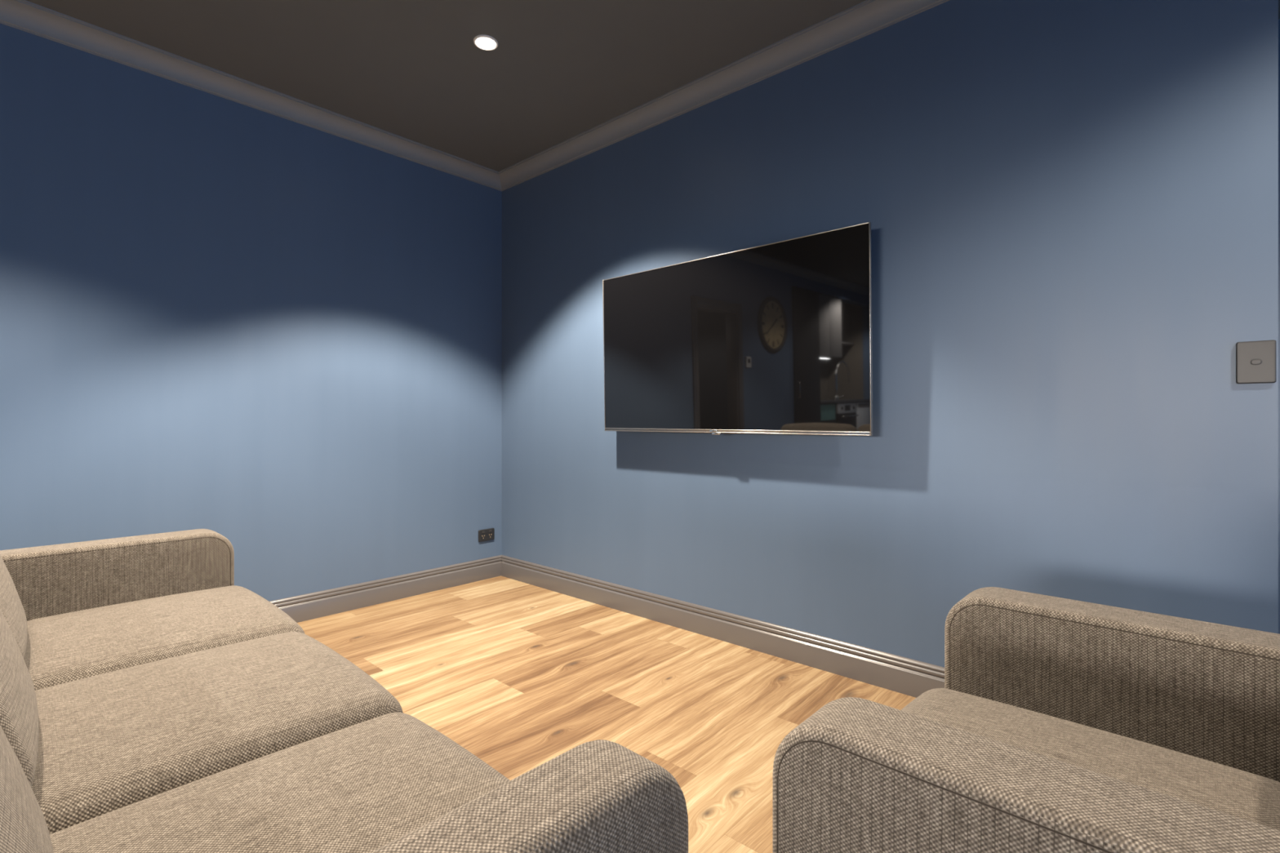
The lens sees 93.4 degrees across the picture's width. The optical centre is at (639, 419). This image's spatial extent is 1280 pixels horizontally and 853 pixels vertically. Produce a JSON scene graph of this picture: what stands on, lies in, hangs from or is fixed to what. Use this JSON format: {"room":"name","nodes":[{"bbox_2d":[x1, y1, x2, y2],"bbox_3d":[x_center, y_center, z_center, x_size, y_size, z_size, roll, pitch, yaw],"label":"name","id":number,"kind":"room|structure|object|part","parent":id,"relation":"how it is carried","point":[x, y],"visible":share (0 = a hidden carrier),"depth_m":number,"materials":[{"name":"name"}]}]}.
{"room":"living room","nodes":[
{"label":"living room","id":0,"kind":"room"},
{"bbox_2d":[0,22,502,601],"bbox_3d":[-3.242,-0.275,1.409,0.120,2.575,7.120,0,0,42],"label":"wall","id":1,"kind":"structure","parent":0,"point":[280,338],"depth_m":2.83,"materials":[{"name":"blue paint"}]},
{"bbox_2d":[0,0,501,191],"bbox_3d":[-3.206,-1.523,1.296,0.085,0.079,7.000,0,0,42],"label":"trim","id":2,"kind":"structure","parent":1,"relation":"attached to","point":[24,15],"depth_m":2.74,"materials":[{"name":"grey paint"}]},
{"bbox_2d":[269,555,501,622],"bbox_3d":[-1.652,0.948,3.075,0.021,0.129,2.275,0,0,42],"label":"baseboard","id":3,"kind":"structure","parent":1,"relation":"attached to","point":[304,607],"depth_m":3.33,"materials":[{"name":"grey wood"}]},
{"bbox_2d":[478,528,494,542],"bbox_3d":[-0.976,0.736,3.836,0.012,0.074,0.116,0,0,42],"label":"power outlet","id":4,"kind":"object","parent":1,"relation":"attached to","point":[485,535],"visible":1,"depth_m":3.83,"materials":[{"name":"grey plastic"}]},
{"bbox_2d":[297,575,915,852],"bbox_3d":[-1.002,1.062,0.124,8.580,0.100,8.200,0,0,42],"label":"floor","id":5,"kind":"structure","parent":0,"point":[519,675],"depth_m":2.27,"materials":[{"name":"brown wood"}]},
{"bbox_2d":[0,528,688,852],"bbox_3d":[-1.023,0.567,1.142,2.191,0.892,0.988,0,0,43],"label":"sofa","id":6,"kind":"object","parent":5,"relation":"on","point":[152,701],"visible":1,"depth_m":1.01,"materials":[{"name":"beige fabric"}]},
{"bbox_2d":[0,555,27,657],"bbox_3d":[-1.649,0.363,1.411,0.637,0.485,0.303,0,0,43],"label":"cushion","id":7,"kind":"object","parent":6,"relation":"on","point":[13,568],"depth_m":1.45,"materials":[{"name":"beige fabric"}]},
{"bbox_2d":[0,608,39,786],"bbox_3d":[-1.184,0.363,0.971,0.637,0.485,0.303,0,0,43],"label":"cushion","id":8,"kind":"object","parent":6,"relation":"on","point":[19,699],"depth_m":0.94,"materials":[{"name":"beige fabric"}]},
{"bbox_2d":[0,725,53,852],"bbox_3d":[-0.719,0.363,0.531,0.637,0.485,0.303,0,0,43],"label":"cushion","id":9,"kind":"object","parent":6,"relation":"on","point":[24,828],"depth_m":0.62,"materials":[{"name":"beige fabric"}]},
{"bbox_3d":[-1.787,0.650,1.825,0.141,0.524,0.930,0,0,43],"label":"armrest","id":10,"kind":"part","parent":6,"relation":"part of","materials":[{"name":"beige fabric"}]},
{"bbox_2d":[23,585,305,690],"bbox_3d":[-1.360,0.650,1.716,0.638,0.201,0.617,0,0,43],"label":"seat cushion","id":11,"kind":"object","parent":6,"relation":"on","point":[73,638],"depth_m":1.63,"materials":[{"name":"beige fabric"}]},
{"bbox_2d":[31,631,403,834],"bbox_3d":[-0.904,0.650,1.268,0.638,0.201,0.617,0,0,43],"label":"seat cushion","id":12,"kind":"object","parent":6,"relation":"on","point":[108,742],"depth_m":1.14,"materials":[{"name":"beige fabric"}]},
{"bbox_2d":[49,712,510,852],"bbox_3d":[-0.447,0.650,0.819,0.638,0.201,0.617,0,0,43],"label":"seat cushion","id":13,"kind":"object","parent":6,"relation":"on","point":[362,787],"depth_m":0.88,"materials":[{"name":"beige fabric"}]},
{"bbox_3d":[-0.298,0.650,0.416,0.141,0.524,0.930,0,0,43],"label":"armrest","id":14,"kind":"part","parent":6,"relation":"part of","materials":[{"name":"beige fabric"}]},
{"bbox_2d":[773,586,1279,852],"bbox_3d":[0.782,0.567,0.810,0.988,0.892,0.881,0,0,43],"label":"armchair","id":15,"kind":"object","parent":5,"relation":"on","point":[1056,725],"visible":1,"depth_m":0.93,"materials":[{"name":"beige fabric"}]},
{"bbox_3d":[0.552,0.645,0.518,0.930,0.534,0.141,0,0,43],"label":"armrest","id":16,"kind":"part","parent":15,"relation":"part of","materials":[{"name":"beige fabric"}]},
{"bbox_2d":[901,688,1279,830],"bbox_3d":[0.645,0.650,0.936,0.617,0.201,0.608,0,0,43],"label":"seat cushion","id":17,"kind":"object","parent":15,"relation":"on","point":[1237,777],"depth_m":1.04,"materials":[{"name":"beige fabric"}]},
{"bbox_3d":[1.053,0.645,1.063,0.930,0.534,0.141,0,0,43],"label":"armrest","id":18,"kind":"part","parent":15,"relation":"part of","materials":[{"name":"beige fabric"}]},
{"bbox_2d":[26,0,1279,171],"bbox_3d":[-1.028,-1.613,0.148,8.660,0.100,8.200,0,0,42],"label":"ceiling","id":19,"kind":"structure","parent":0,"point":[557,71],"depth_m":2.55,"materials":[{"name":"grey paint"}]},
{"bbox_2d":[473,34,497,50],"bbox_3d":[-0.639,-1.556,2.502,0.100,0.012,0.100,0,0,42],"label":"recessed light","id":20,"kind":"object","parent":19,"relation":"in","point":[486,42],"visible":1,"depth_m":2.49,"materials":[{"name":"white plastic"}]},
{"bbox_2d":[502,0,1278,666],"bbox_3d":[0.437,-0.275,2.810,3.485,2.575,0.120,0,0,42],"label":"wall","id":21,"kind":"structure","parent":0,"point":[1071,206],"depth_m":2.11,"materials":[{"name":"blue paint"}]},
{"bbox_2d":[501,555,944,697],"bbox_3d":[0.390,0.948,2.758,3.485,0.129,0.021,0,0,42],"label":"baseboard","id":22,"kind":"structure","parent":21,"relation":"attached to","point":[897,673],"depth_m":2.66,"materials":[{"name":"grey wood"}]},
{"bbox_2d":[498,0,949,191],"bbox_3d":[0.369,-1.523,2.734,3.485,0.079,0.085,0,0,42],"label":"trim","id":23,"kind":"structure","parent":21,"relation":"attached to","point":[864,19],"depth_m":2.70,"materials":[{"name":"grey paint"}]},
{"bbox_2d":[602,222,872,435],"bbox_3d":[0.357,-0.328,2.713,1.392,0.792,0.096,0,1,42],"label":"television","id":24,"kind":"object","parent":21,"relation":"attached to","point":[775,338],"visible":1,"depth_m":2.56,"materials":[{"name":"black glass"}]},
{"bbox_3d":[0.337,0.053,2.691,1.384,0.016,0.015,0,1,42],"label":"trim","id":25,"kind":"part","parent":24,"relation":"part of","materials":[{"name":"silver metal"}]},
{"bbox_2d":[1235,339,1275,383],"bbox_3d":[1.658,-0.153,1.624,0.076,0.114,0.015,0,0,42],"label":"light switch","id":26,"kind":"object","parent":21,"relation":"attached to","point":[1255,361],"visible":1,"depth_m":1.62,"materials":[{"name":"grey plastic"}]},
{"bbox_2d":[1278,19,1279,634],"bbox_3d":[2.339,-0.275,2.568,6.880,2.575,0.100,0,0,42],"label":"wall","id":27,"kind":"structure","parent":0,"point":[1278,20],"depth_m":2.36,"materials":[{"name":"blue paint"}]}
]}

